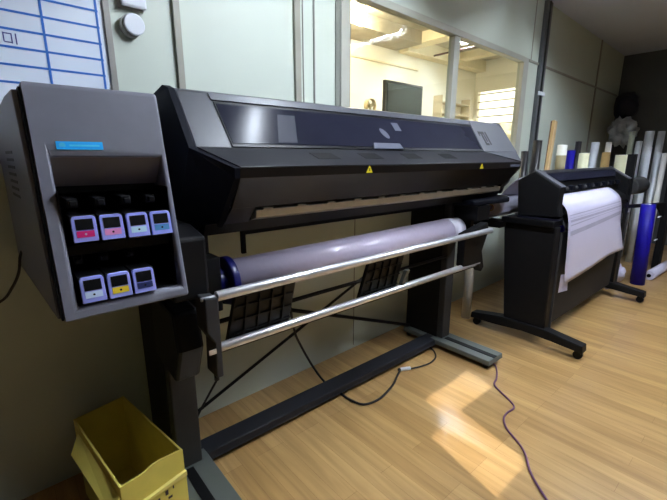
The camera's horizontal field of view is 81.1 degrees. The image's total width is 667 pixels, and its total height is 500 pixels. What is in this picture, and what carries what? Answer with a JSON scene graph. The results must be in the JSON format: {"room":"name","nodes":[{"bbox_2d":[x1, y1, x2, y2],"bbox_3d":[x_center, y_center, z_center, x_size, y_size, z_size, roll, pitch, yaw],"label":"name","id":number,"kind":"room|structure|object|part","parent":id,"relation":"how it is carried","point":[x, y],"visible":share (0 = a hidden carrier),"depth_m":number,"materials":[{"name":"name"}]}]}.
{"room":"print shop","nodes":[
{"label":"print shop","id":0,"kind":"room"},
{"bbox_2d":[0,0,623,499],"bbox_3d":[0.696,-0.755,2.770,9.206,2.585,0.050,-12,18,-41],"label":"wall","id":1,"kind":"structure","parent":0,"point":[54,372],"depth_m":1.75,"materials":[{"name":"beige paint"}]},
{"bbox_2d":[0,0,118,163],"bbox_3d":[-1.314,-0.710,0.822,1.505,1.040,0.020,-12,18,-41],"label":"whiteboard","id":2,"kind":"object","parent":1,"relation":"attached to","point":[60,42],"visible":0.51,"depth_m":1.24,"materials":[{"name":"plastic"}]},
{"bbox_2d":[118,13,144,37],"bbox_3d":[-0.708,-0.789,1.371,0.080,0.076,0.035,-11,17,-39],"label":"wall sensor","id":3,"kind":"object","parent":1,"relation":"attached to","point":[131,25],"visible":1,"depth_m":1.36,"materials":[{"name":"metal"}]},
{"bbox_2d":[116,0,146,12],"bbox_3d":[-0.704,-0.917,1.347,0.094,0.160,0.031,-11,17,-39],"label":"wall box","id":4,"kind":"object","parent":1,"relation":"attached to","point":[139,6],"visible":1,"depth_m":1.36,"materials":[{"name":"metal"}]},
{"bbox_2d":[171,0,185,88],"bbox_3d":[-0.593,-0.956,1.454,0.026,1.585,0.014,-11,17,-39],"label":"trim","id":5,"kind":"structure","parent":1,"relation":"attached to","point":[174,3],"depth_m":1.49,"materials":[{"name":"grey metal"}]},
{"bbox_2d":[293,0,301,101],"bbox_3d":[-0.172,-1.045,1.831,0.034,1.585,0.016,-11,17,-39],"label":"trim","id":6,"kind":"structure","parent":1,"relation":"attached to","point":[296,3],"depth_m":1.85,"materials":[{"name":"grey metal"}]},
{"bbox_2d":[302,0,304,101],"bbox_3d":[-0.147,-1.053,1.861,0.007,1.585,0.004,-11,17,-39],"label":"trim","id":7,"kind":"structure","parent":1,"relation":"attached to","point":[302,0],"depth_m":1.88,"materials":[{"name":"grey metal"}]},
{"bbox_2d":[313,0,315,102],"bbox_3d":[-0.096,-1.063,1.906,0.010,1.585,0.006,-11,17,-39],"label":"trim","id":8,"kind":"structure","parent":1,"relation":"attached to","point":[313,0],"depth_m":1.92,"materials":[{"name":"grey metal"}]},
{"bbox_2d":[353,223,354,344],"bbox_3d":[0.128,0.136,2.406,0.006,0.980,0.003,-11,17,-39],"label":"trim","id":9,"kind":"structure","parent":1,"relation":"attached to","point":[354,223],"depth_m":2.46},
{"bbox_2d":[335,0,528,172],"bbox_3d":[0.870,-1.039,2.850,2.372,1.020,0.065,-12,18,-41],"label":"window","id":10,"kind":"structure","parent":1,"relation":"in","point":[342,7],"depth_m":2.58,"materials":[{"name":"paint"}]},
{"bbox_2d":[531,0,537,59],"bbox_3d":[1.793,-1.978,3.480,0.012,0.535,0.006,-11,17,-39],"label":"trim","id":11,"kind":"structure","parent":1,"relation":"attached to","point":[537,0],"depth_m":3.48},
{"bbox_2d":[526,0,552,175],"bbox_3d":[1.974,-1.049,3.841,0.140,2.500,0.053,-11,17,-39],"label":"duct","id":12,"kind":"object","parent":1,"relation":"attached to","point":[548,7],"visible":0.73,"depth_m":3.68,"materials":[{"name":"black plastic"}]},
{"bbox_2d":[529,59,616,96],"bbox_3d":[2.894,-1.949,4.527,3.082,0.020,0.012,-12,18,-41],"label":"trim","id":13,"kind":"structure","parent":1,"relation":"attached to","point":[530,60],"depth_m":4.27,"materials":[{"name":"grey metal"}]},
{"bbox_2d":[585,40,603,152],"bbox_3d":[3.276,-1.346,5.034,0.040,2.485,0.011,-11,17,-39],"label":"trim","id":14,"kind":"structure","parent":1,"relation":"attached to","point":[602,40],"depth_m":4.89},
{"bbox_2d":[607,116,639,148],"bbox_3d":[3.824,-1.556,5.164,0.501,0.418,0.334,-11,17,-39],"label":"plastic film","id":15,"kind":"object","parent":1,"relation":"in","point":[620,129],"visible":0.89,"depth_m":5.07,"materials":[{"name":"grey plastic"}]},
{"bbox_2d":[614,91,639,118],"bbox_3d":[3.904,-1.917,5.206,0.326,0.390,0.307,2,14,9],"label":"bag","id":16,"kind":"object","parent":1,"relation":"hanging from","point":[626,104],"visible":0.9,"depth_m":5.11,"materials":[{"name":"black fabric"}]},
{"bbox_2d":[22,240,666,499],"bbox_3d":[1.526,0.755,2.139,9.400,0.060,7.100,-11,17,-39],"label":"floor","id":17,"kind":"structure","parent":0,"point":[593,426],"depth_m":1.83,"materials":[{"name":"laminate"}]},
{"bbox_2d":[71,396,188,499],"bbox_3d":[-0.697,0.756,1.292,0.462,0.331,0.223,11,17,39],"label":"cardboard box","id":18,"kind":"object","parent":17,"relation":"on","point":[120,453],"visible":1,"depth_m":1.33,"materials":[{"name":"yellow cardboard"}]},
{"bbox_2d":[158,485,173,499],"bbox_3d":[-0.503,0.740,1.176,0.001,0.036,0.050,10,17,37],"label":"print","id":19,"kind":"object","parent":18,"relation":"attached to","point":[167,493],"depth_m":1.18},
{"bbox_2d":[0,81,521,499],"bbox_3d":[0.144,0.059,1.864,2.514,1.419,0.639,-11,17,-39],"label":"printer","id":20,"kind":"object","parent":17,"relation":"on","point":[219,163],"visible":0.98,"depth_m":1.31,"materials":[{"name":"grey plastic"}]},
{"bbox_2d":[0,251,21,302],"bbox_3d":[-1.045,0.111,1.108,0.296,0.198,0.067,-10,16,-35],"label":"cable","id":21,"kind":"object","parent":20,"relation":"hanging from","point":[20,253],"visible":0.84,"depth_m":1.15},
{"bbox_2d":[5,151,20,198],"bbox_3d":[-0.823,-0.195,1.002,0.003,0.115,0.140,-13,18,-43],"label":"vent","id":22,"kind":"object","parent":20,"relation":"attached to","point":[9,154],"depth_m":1.00,"materials":[{"name":"black plastic"}]},
{"bbox_3d":[-0.798,-0.132,0.994,0.040,0.473,0.607,-11,17,-39],"label":"panel","id":23,"kind":"part","parent":20,"relation":"part of","materials":[{"name":"grey plastic"}]},
{"bbox_2d":[59,142,99,146],"bbox_3d":[-0.556,-0.229,0.854,0.076,0.012,0.001,-11,17,-39],"label":"print","id":24,"kind":"object","parent":20,"relation":"on","point":[61,144],"depth_m":0.85},
{"bbox_2d":[61,208,98,242],"bbox_3d":[-0.597,-0.060,0.914,0.048,0.055,0.177,-11,17,-39],"label":"cartridge","id":25,"kind":"object","parent":20,"relation":"in","point":[80,225],"visible":0.98,"depth_m":0.86,"materials":[{"name":"black plastic"}]},
{"bbox_3d":[-0.546,-0.047,0.856,0.047,0.055,0.020,-11,17,-39],"label":"frame","id":26,"kind":"part","parent":25,"relation":"part of","materials":[{"name":"purple plastic"}]},
{"bbox_2d":[70,261,106,303],"bbox_3d":[-0.583,0.072,0.921,0.048,0.055,0.177,-11,17,-39],"label":"cartridge","id":27,"kind":"object","parent":20,"relation":"in","point":[88,281],"visible":0.99,"depth_m":0.87,"materials":[{"name":"black plastic"}]},
{"bbox_3d":[-0.532,0.086,0.863,0.047,0.055,0.020,-11,17,-39],"label":"frame","id":28,"kind":"part","parent":27,"relation":"part of","materials":[{"name":"purple plastic"}]},
{"bbox_2d":[50,157,159,186],"bbox_3d":[-0.600,-0.204,1.000,0.223,0.064,0.272,-11,17,-39],"label":"hood","id":29,"kind":"object","parent":20,"relation":"attached to","point":[64,171],"depth_m":0.92,"materials":[{"name":"grey plastic"}]},
{"bbox_2d":[85,207,125,239],"bbox_3d":[-0.556,-0.068,0.948,0.048,0.055,0.177,-11,17,-39],"label":"cartridge","id":30,"kind":"object","parent":20,"relation":"in","point":[109,222],"visible":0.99,"depth_m":0.89,"materials":[{"name":"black plastic"}]},
{"bbox_3d":[-0.505,-0.054,0.890,0.047,0.055,0.020,-11,17,-39],"label":"frame","id":31,"kind":"part","parent":30,"relation":"part of","materials":[{"name":"purple plastic"}]},
{"bbox_2d":[92,257,132,298],"bbox_3d":[-0.543,0.065,0.955,0.048,0.055,0.177,-11,17,-39],"label":"cartridge","id":32,"kind":"object","parent":20,"relation":"in","point":[117,281],"visible":0.98,"depth_m":0.90,"materials":[{"name":"black plastic"}]},
{"bbox_3d":[-0.492,0.079,0.897,0.047,0.055,0.020,-11,17,-39],"label":"frame","id":33,"kind":"part","parent":32,"relation":"part of","materials":[{"name":"plastic"}]},
{"bbox_2d":[109,206,150,236],"bbox_3d":[-0.515,-0.075,0.982,0.048,0.055,0.177,-11,17,-39],"label":"cartridge","id":34,"kind":"object","parent":20,"relation":"in","point":[135,221],"visible":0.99,"depth_m":0.92,"materials":[{"name":"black plastic"}]},
{"bbox_3d":[-0.464,-0.061,0.925,0.047,0.055,0.020,-11,17,-39],"label":"frame","id":35,"kind":"part","parent":34,"relation":"part of","materials":[{"name":"purple plastic"}]},
{"bbox_2d":[115,254,156,293],"bbox_3d":[-0.503,0.057,0.988,0.048,0.055,0.177,-11,17,-39],"label":"cartridge","id":36,"kind":"object","parent":20,"relation":"in","point":[142,278],"visible":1,"depth_m":0.93,"materials":[{"name":"black plastic"}]},
{"bbox_3d":[-0.452,0.071,0.930,0.047,0.055,0.020,-11,17,-39],"label":"frame","id":37,"kind":"part","parent":36,"relation":"part of","materials":[{"name":"plastic"}]},
{"bbox_2d":[131,204,172,234],"bbox_3d":[-0.475,-0.082,1.016,0.048,0.055,0.177,-11,17,-39],"label":"cartridge","id":38,"kind":"object","parent":20,"relation":"in","point":[159,220],"visible":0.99,"depth_m":0.96,"materials":[{"name":"black plastic"}]},
{"bbox_3d":[-0.424,-0.068,0.958,0.047,0.055,0.020,-11,17,-39],"label":"frame","id":39,"kind":"part","parent":38,"relation":"part of","materials":[{"name":"plastic"}]},
{"bbox_3d":[-0.684,0.369,1.470,0.003,0.880,0.250,-11,17,-39],"label":"post","id":40,"kind":"part","parent":20,"relation":"part of","materials":[{"name":"black metal"}]},
{"bbox_3d":[-0.522,0.281,1.300,0.083,0.267,0.259,-11,17,-39],"label":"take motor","id":41,"kind":"part","parent":20,"relation":"part of","materials":[{"name":"black plastic"}]},
{"bbox_3d":[-0.633,0.366,1.484,0.092,0.880,0.285,-11,17,-39],"label":"post","id":42,"kind":"part","parent":20,"relation":"part of","materials":[{"name":"grey metal"}]},
{"bbox_2d":[198,381,216,415],"bbox_3d":[-0.548,0.575,1.675,0.188,0.499,0.061,7,15,26],"label":"cable","id":43,"kind":"object","parent":20,"relation":"hanging from","point":[215,382],"visible":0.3,"depth_m":1.69,"materials":[{"name":"black rubber"}]},
{"bbox_2d":[219,217,465,303],"bbox_3d":[0.137,0.004,1.831,1.670,0.172,0.172,-11,17,-39],"label":"roll","id":44,"kind":"object","parent":20,"relation":"attached to","point":[239,271],"visible":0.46,"depth_m":1.62,"materials":[{"name":"paper"}]},
{"bbox_2d":[290,307,400,405],"bbox_3d":[0.116,0.475,1.977,0.651,0.562,0.243,-4,14,-17],"label":"power cable","id":45,"kind":"object","parent":20,"relation":"hanging from","point":[291,314],"visible":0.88,"depth_m":1.99,"materials":[{"name":"black rubber"}]},
{"bbox_3d":[0.224,0.206,1.752,1.560,0.010,0.016,-11,17,-39],"label":"bar rail","id":46,"kind":"part","parent":20,"relation":"part of","materials":[{"name":"silver metal"}]},
{"bbox_3d":[0.237,-0.450,1.691,0.188,0.027,0.022,-11,17,-39],"label":"handle","id":47,"kind":"part","parent":20,"relation":"part of","materials":[{"name":"grey plastic"}]},
{"bbox_3d":[0.323,0.136,1.802,0.034,0.100,0.048,-11,17,-39],"label":"lever","id":48,"kind":"part","parent":20,"relation":"part of","materials":[{"name":"grey paint"}]},
{"bbox_3d":[0.590,0.116,2.536,0.003,0.880,0.250,-11,17,-39],"label":"post","id":49,"kind":"part","parent":20,"relation":"part of","materials":[{"name":"black metal"}]},
{"bbox_3d":[0.638,0.113,2.547,0.085,0.880,0.285,-11,17,-39],"label":"post","id":50,"kind":"part","parent":20,"relation":"part of","materials":[{"name":"grey metal"}]},
{"bbox_2d":[452,195,509,220],"bbox_3d":[0.875,-0.285,2.496,0.480,0.117,0.360,-11,17,-39],"label":"tray","id":51,"kind":"object","parent":20,"relation":"on","point":[476,207],"depth_m":2.30,"materials":[{"name":"black plastic"}]},
{"bbox_2d":[398,366,410,370],"bbox_3d":[0.408,0.686,2.251,0.076,0.021,0.021,-3,14,-13],"label":"plug","id":52,"kind":"object","parent":17,"relation":"on","point":[408,367],"visible":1,"depth_m":2.24,"materials":[{"name":"white plastic"}]},
{"bbox_2d":[411,347,436,368],"bbox_3d":[0.559,0.651,2.405,0.147,0.017,0.350,3,14,14],"label":"cable","id":53,"kind":"object","parent":17,"relation":"on","point":[432,349],"visible":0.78,"depth_m":2.32,"materials":[{"name":"grey rubber"}]},
{"bbox_2d":[461,225,474,318],"bbox_3d":[1.019,0.128,2.911,0.068,0.802,0.068,-11,17,-39],"label":"roll","id":54,"kind":"object","parent":17,"relation":"on","point":[469,273],"visible":0.34,"depth_m":2.93,"materials":[{"name":"white paper"}]},
{"bbox_2d":[493,363,547,499],"bbox_3d":[0.819,0.823,1.696,0.101,0.011,1.333,2,14,8],"label":"cord","id":55,"kind":"object","parent":17,"relation":"on","point":[496,387],"visible":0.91,"depth_m":1.72,"materials":[{"name":"grey rubber"}]},
{"bbox_2d":[514,151,528,213],"bbox_3d":[1.680,-0.260,3.566,0.060,1.252,0.060,-11,17,-39],"label":"roll","id":56,"kind":"object","parent":17,"relation":"on","point":[524,154],"visible":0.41,"depth_m":3.42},
{"bbox_2d":[529,140,542,173],"bbox_3d":[1.766,-0.296,3.525,0.072,1.342,0.072,-11,17,-39],"label":"roll","id":57,"kind":"object","parent":17,"relation":"on","point":[537,144],"visible":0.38,"depth_m":3.38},
{"bbox_2d":[544,120,557,169],"bbox_3d":[1.804,-0.347,3.401,0.204,1.500,0.025,-11,17,-39],"label":"wooden plank","id":58,"kind":"object","parent":17,"relation":"on","point":[554,122],"visible":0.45,"depth_m":3.29,"materials":[{"name":"brown wood"}]},
{"bbox_2d":[471,166,645,358],"bbox_3d":[1.819,-0.057,2.991,1.670,1.122,0.780,-11,17,-39],"label":"cutting plotter","id":59,"kind":"object","parent":17,"relation":"on","point":[535,248],"visible":0.87,"depth_m":2.54,"materials":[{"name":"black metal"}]},
{"bbox_3d":[1.052,-0.224,2.646,0.120,0.110,0.230,-11,17,-39],"label":"roll arm","id":60,"kind":"part","parent":59,"relation":"part of","materials":[{"name":"black plastic"}]},
{"bbox_2d":[488,178,520,216],"bbox_3d":[1.608,-0.449,3.027,1.385,0.266,0.206,-11,17,-39],"label":"paper roll","id":61,"kind":"object","parent":59,"relation":"on","point":[498,209],"visible":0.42,"depth_m":2.66,"materials":[{"name":"white paper"}]},
{"bbox_3d":[1.268,0.171,2.572,0.075,0.695,0.329,-11,17,-39],"label":"leg","id":62,"kind":"part","parent":59,"relation":"part of","materials":[{"name":"black metal"}]},
{"bbox_3d":[1.413,0.210,2.485,0.012,0.640,0.012,-11,17,-39],"label":"rod","id":63,"kind":"part","parent":59,"relation":"part of","materials":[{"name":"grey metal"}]},
{"bbox_3d":[1.825,-0.299,2.966,1.620,0.036,0.320,-11,17,-39],"label":"stand rail","id":64,"kind":"part","parent":59,"relation":"part of","materials":[{"name":"black plastic"}]},
{"bbox_3d":[1.857,-0.318,2.929,1.532,0.016,0.250,-11,17,-39],"label":"trim","id":65,"kind":"part","parent":59,"relation":"part of","materials":[{"name":"black plastic"}]},
{"bbox_3d":[1.811,-0.577,2.924,1.389,0.068,0.130,-11,17,-39],"label":"lid","id":66,"kind":"part","parent":59,"relation":"part of","materials":[{"name":"black plastic"}]},
{"bbox_2d":[550,213,622,321],"bbox_3d":[1.913,0.098,2.932,1.370,0.630,0.025,-11,17,-39],"label":"basket","id":67,"kind":"object","parent":59,"relation":"on","point":[601,275],"depth_m":2.87,"materials":[{"name":"black fabric"}]},
{"bbox_2d":[558,187,623,292],"bbox_3d":[1.859,-0.112,2.820,1.220,0.621,0.163,-11,17,-39],"label":"paper sheet","id":68,"kind":"object","parent":59,"relation":"hanging from","point":[594,215],"visible":0.99,"depth_m":2.68,"materials":[{"name":"white paper"}]},
{"bbox_3d":[2.375,-0.050,3.498,0.075,0.695,0.329,-11,17,-39],"label":"leg","id":69,"kind":"part","parent":59,"relation":"part of","materials":[{"name":"black metal"}]},
{"bbox_3d":[2.520,-0.011,3.411,0.012,0.640,0.012,-11,17,-39],"label":"rod","id":70,"kind":"part","parent":59,"relation":"part of","materials":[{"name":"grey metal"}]},
{"bbox_2d":[554,145,567,169],"bbox_3d":[2.048,-0.304,3.636,0.081,1.307,0.081,-11,17,-39],"label":"roll","id":71,"kind":"object","parent":17,"relation":"on","point":[560,161],"visible":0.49,"depth_m":3.48,"materials":[{"name":"beige paper"}]},
{"bbox_2d":[560,150,575,231],"bbox_3d":[2.253,-0.331,3.839,0.070,1.264,0.070,-11,17,-39],"label":"roll","id":72,"kind":"object","parent":17,"relation":"on","point":[570,156],"visible":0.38,"depth_m":3.69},
{"bbox_2d":[566,141,581,230],"bbox_3d":[2.509,-0.451,4.145,0.056,1.357,0.056,-11,17,-39],"label":"roll","id":73,"kind":"object","parent":17,"relation":"on","point":[578,144],"visible":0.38,"depth_m":3.99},
{"bbox_2d":[577,153,589,168],"bbox_3d":[2.421,-0.333,3.905,0.090,1.238,0.090,-11,17,-39],"label":"roll","id":74,"kind":"object","parent":17,"relation":"on","point":[583,159],"visible":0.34,"depth_m":3.75,"materials":[{"name":"beige paper"}]},
{"bbox_2d":[588,142,599,167],"bbox_3d":[2.901,-0.532,4.473,0.078,1.362,0.078,-11,17,-39],"label":"roll","id":75,"kind":"object","parent":17,"relation":"on","point":[594,150],"visible":0.34,"depth_m":4.32,"materials":[{"name":"white paper"}]},
{"bbox_2d":[600,152,610,166],"bbox_3d":[2.927,-0.441,4.327,0.080,1.252,0.080,-11,17,-39],"label":"roll","id":76,"kind":"object","parent":17,"relation":"on","point":[605,157],"visible":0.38,"depth_m":4.17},
{"bbox_2d":[605,142,611,151],"bbox_3d":[3.263,-0.610,4.774,0.062,1.374,0.062,-11,17,-39],"label":"roll","id":77,"kind":"object","parent":17,"relation":"on","point":[608,146],"visible":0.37,"depth_m":4.61,"materials":[{"name":"white paper"}]},
{"bbox_2d":[614,155,627,173],"bbox_3d":[3.112,-0.430,4.344,0.120,1.224,0.120,-11,17,-39],"label":"roll","id":78,"kind":"object","parent":17,"relation":"on","point":[620,161],"visible":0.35,"depth_m":4.18,"materials":[{"name":"beige paper"}]},
{"bbox_2d":[617,263,625,280],"bbox_3d":[2.788,0.222,3.838,0.202,0.210,0.152,-11,17,-39],"label":"bundle","id":79,"kind":"object","parent":17,"relation":"on","point":[621,274],"visible":0.38,"depth_m":3.78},
{"bbox_2d":[626,131,635,154],"bbox_3d":[3.597,-0.696,4.859,0.060,1.502,0.060,-11,17,-39],"label":"roll","id":80,"kind":"object","parent":17,"relation":"on","point":[631,139],"visible":0.3,"depth_m":4.70,"materials":[{"name":"grey paper"}]},
{"bbox_2d":[621,141,642,256],"bbox_3d":[3.567,-0.598,4.706,0.064,1.382,0.064,-11,17,-39],"label":"roll","id":81,"kind":"object","parent":17,"relation":"on","point":[638,146],"visible":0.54,"depth_m":4.58,"materials":[{"name":"grey paper"}]},
{"bbox_2d":[625,147,652,261],"bbox_3d":[3.473,-0.497,4.444,0.062,1.307,0.062,-11,17,-39],"label":"roll","id":82,"kind":"object","parent":17,"relation":"on","point":[648,150],"visible":0.78,"depth_m":4.44,"materials":[{"name":"white paper"}]},
{"bbox_2d":[624,131,654,254],"bbox_3d":[3.729,-0.672,4.764,0.092,1.499,0.092,-11,17,-39],"label":"roll","id":83,"kind":"object","parent":17,"relation":"on","point":[649,135],"visible":0.48,"depth_m":4.67,"materials":[{"name":"grey paper"}]},
{"bbox_2d":[622,154,666,268],"bbox_3d":[3.122,-0.335,3.889,1.243,1.250,0.074,-9,16,-33],"label":"rack","id":84,"kind":"object","parent":17,"relation":"on","point":[661,207],"visible":0.46,"depth_m":4.13,"materials":[{"name":"black metal"}]},
{"bbox_3d":[2.634,-0.247,3.572,0.060,1.225,0.060,-11,17,-39],"label":"post","id":85,"kind":"part","parent":84,"relation":"part of","materials":[{"name":"metal"}]},
{"bbox_2d":[631,176,649,194],"bbox_3d":[2.840,-0.606,3.709,0.525,0.168,0.168,-11,17,-39],"label":"reel","id":86,"kind":"object","parent":84,"relation":"attached to","point":[641,184],"visible":0.53,"depth_m":3.66,"materials":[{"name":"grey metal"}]},
{"bbox_3d":[3.083,-0.441,3.848,1.040,0.075,0.030,-9,16,-33],"label":"rail","id":87,"kind":"part","parent":84,"relation":"part of","materials":[{"name":"metal"}]},
{"bbox_3d":[3.575,-0.407,4.190,0.140,1.250,0.060,-11,17,-39],"label":"post","id":88,"kind":"part","parent":84,"relation":"part of","materials":[{"name":"black metal"}]},
{"bbox_2d":[630,203,661,285],"bbox_3d":[2.959,-0.048,3.708,0.195,0.781,0.116,-2,13,-7],"label":"roll","id":89,"kind":"object","parent":17,"relation":"on","point":[647,211],"visible":1,"depth_m":3.67,"materials":[{"name":"blue plastic"}]},
{"bbox_2d":[646,145,660,202],"bbox_3d":[3.715,-0.550,4.604,0.044,1.337,0.044,-11,17,-39],"label":"roll","id":90,"kind":"object","parent":17,"relation":"on","point":[658,147],"visible":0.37,"depth_m":4.50,"materials":[{"name":"grey paper"}]},
{"bbox_2d":[647,152,661,202],"bbox_3d":[3.567,-0.462,4.413,0.048,1.254,0.048,-11,17,-39],"label":"roll","id":91,"kind":"object","parent":17,"relation":"on","point":[658,154],"visible":0.39,"depth_m":4.32,"materials":[{"name":"white paper"}]},
{"bbox_2d":[645,131,665,202],"bbox_3d":[4.005,-0.717,4.930,0.076,1.509,0.076,-11,17,-39],"label":"roll","id":92,"kind":"object","parent":17,"relation":"on","point":[661,134],"visible":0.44,"depth_m":4.76,"materials":[{"name":"grey paper"}]},
{"bbox_2d":[646,260,666,279],"bbox_3d":[3.466,0.200,4.136,0.799,0.092,0.092,-10,17,-37],"label":"roll","id":93,"kind":"object","parent":17,"relation":"on","point":[660,268],"visible":0.91,"depth_m":3.96,"materials":[{"name":"white paper"}]},
{"bbox_2d":[651,153,666,240],"bbox_3d":[3.554,-0.434,4.320,0.052,1.242,0.052,-11,17,-39],"label":"roll","id":94,"kind":"object","parent":17,"relation":"on","point":[663,162],"visible":0.36,"depth_m":4.23,"materials":[{"name":"white paper"}]},
{"bbox_3d":[0.360,-0.473,4.660,0.400,1.160,0.330,-11,17,-39],"label":"shelf","id":95,"kind":"object","parent":17,"relation":"on","visible":0},
{"bbox_2d":[364,98,376,109],"bbox_3d":[0.383,-1.357,4.422,0.158,0.670,0.158,-11,17,-39],"label":"desk fan","id":96,"kind":"object","parent":95,"relation":"on","point":[367,104],"visible":0.55,"depth_m":4.32,"materials":[{"name":"beige metal"}]},
{"bbox_3d":[1.099,-0.453,4.491,3.100,1.200,0.650,-11,17,-39],"label":"table","id":97,"kind":"object","parent":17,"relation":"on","visible":0},
{"bbox_2d":[382,79,422,114],"bbox_3d":[0.671,-1.267,3.830,0.560,0.690,0.180,-11,17,-39],"label":"monitor","id":98,"kind":"object","parent":97,"relation":"on","point":[399,97],"visible":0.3,"depth_m":3.73,"materials":[{"name":"grey plastic"}]},
{"bbox_2d":[500,123,511,139],"bbox_3d":[2.389,-1.529,5.378,0.483,0.429,0.362,-11,17,-39],"label":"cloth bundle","id":99,"kind":"object","parent":97,"relation":"on","point":[506,127],"visible":0.12,"depth_m":5.22,"materials":[{"name":"white fabric"}]},
{"bbox_2d":[350,39,475,120],"bbox_3d":[0.273,-1.297,4.882,5.400,2.660,0.100,-11,17,-39],"label":"wall","id":100,"kind":"structure","parent":0,"point":[367,77],"depth_m":5.05,"materials":[{"name":"beige paint"}]},
{"bbox_2d":[350,54,417,70],"bbox_3d":[-0.256,-2.163,4.126,3.700,0.025,0.019,-11,17,-39],"label":"trim","id":101,"kind":"structure","parent":100,"relation":"attached to","point":[351,55],"depth_m":4.84,"materials":[{"name":"paint"}]},
{"bbox_2d":[399,45,485,72],"bbox_3d":[1.611,-2.737,5.539,1.898,0.158,0.150,-11,17,-39],"label":"trim","id":102,"kind":"structure","parent":100,"relation":"attached to","point":[426,53],"depth_m":5.34,"materials":[{"name":"paint"}]},
{"bbox_2d":[433,95,470,119],"bbox_3d":[1.777,-1.898,5.897,0.750,0.760,0.148,-11,17,-39],"label":"wall rack","id":103,"kind":"object","parent":100,"relation":"attached to","point":[438,102],"visible":0.46,"depth_m":5.78,"materials":[{"name":"beige wood"}]},
{"bbox_2d":[351,0,502,60],"bbox_3d":[0.878,-2.466,3.878,5.404,0.080,1.959,-11,17,-39],"label":"ceiling","id":104,"kind":"structure","parent":0,"point":[369,10],"depth_m":4.35,"materials":[{"name":"beige paint"}]},
{"bbox_2d":[355,2,366,25],"bbox_3d":[0.267,-2.294,3.785,0.110,0.209,0.110,-11,17,-39],"label":"bulb","id":105,"kind":"object","parent":104,"relation":"attached to","point":[360,18],"visible":0.97,"depth_m":3.75,"materials":[{"name":"white glass"}]},
{"bbox_2d":[356,2,365,11],"bbox_3d":[0.267,-2.348,3.772,0.099,0.099,0.099,-11,17,-39],"label":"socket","id":106,"kind":"object","parent":105,"relation":"attached to","point":[360,7],"depth_m":3.75,"materials":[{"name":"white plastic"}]},
{"bbox_3d":[0.267,-2.251,3.795,0.110,0.120,0.110,-11,17,-39],"label":"globe","id":107,"kind":"part","parent":105,"relation":"part of"},
{"bbox_2d":[411,29,448,48],"bbox_3d":[1.452,-2.480,4.374,0.200,0.118,1.430,-11,17,-39],"label":"trim","id":108,"kind":"structure","parent":104,"relation":"attached to","point":[429,37],"depth_m":4.61,"materials":[{"name":"paint"}]},
{"bbox_2d":[434,46,475,56],"bbox_3d":[1.651,-2.375,4.555,0.024,0.054,1.205,-10,16,-35],"label":"pole","id":109,"kind":"object","parent":104,"relation":"attached to","point":[470,47],"visible":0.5,"depth_m":4.70,"materials":[{"name":"white metal"}]},
{"bbox_2d":[460,48,495,60],"bbox_3d":[2.310,-2.676,5.154,0.150,0.098,1.330,-11,17,-39],"label":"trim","id":110,"kind":"structure","parent":104,"relation":"attached to","point":[478,53],"depth_m":5.46,"materials":[{"name":"paint"}]},
{"bbox_2d":[472,57,517,121],"bbox_3d":[2.860,-1.542,5.910,0.100,2.660,1.670,-11,17,-39],"label":"wall","id":111,"kind":"structure","parent":0,"point":[501,73],"depth_m":6.01,"materials":[{"name":"beige paint"}]},
{"bbox_2d":[477,88,514,123],"bbox_3d":[2.586,-1.981,6.127,0.087,1.015,0.720,-11,17,-39],"label":"window","id":112,"kind":"structure","parent":111,"relation":"in","point":[497,106],"depth_m":6.12,"materials":[{"name":"white glass"}]},
{"bbox_2d":[550,0,666,55],"bbox_3d":[2.185,-1.650,0.778,9.201,0.080,4.877,-11,17,-39],"label":"ceiling","id":113,"kind":"structure","parent":0,"point":[631,27],"depth_m":4.07,"materials":[{"name":"white paint"}]},
{"bbox_2d":[609,49,666,244],"bbox_3d":[5.713,-1.056,4.034,0.100,2.585,4.870,-11,17,-39],"label":"wall","id":114,"kind":"structure","parent":0,"point":[645,74],"depth_m":5.38,"materials":[{"name":"black paint"}]}
]}

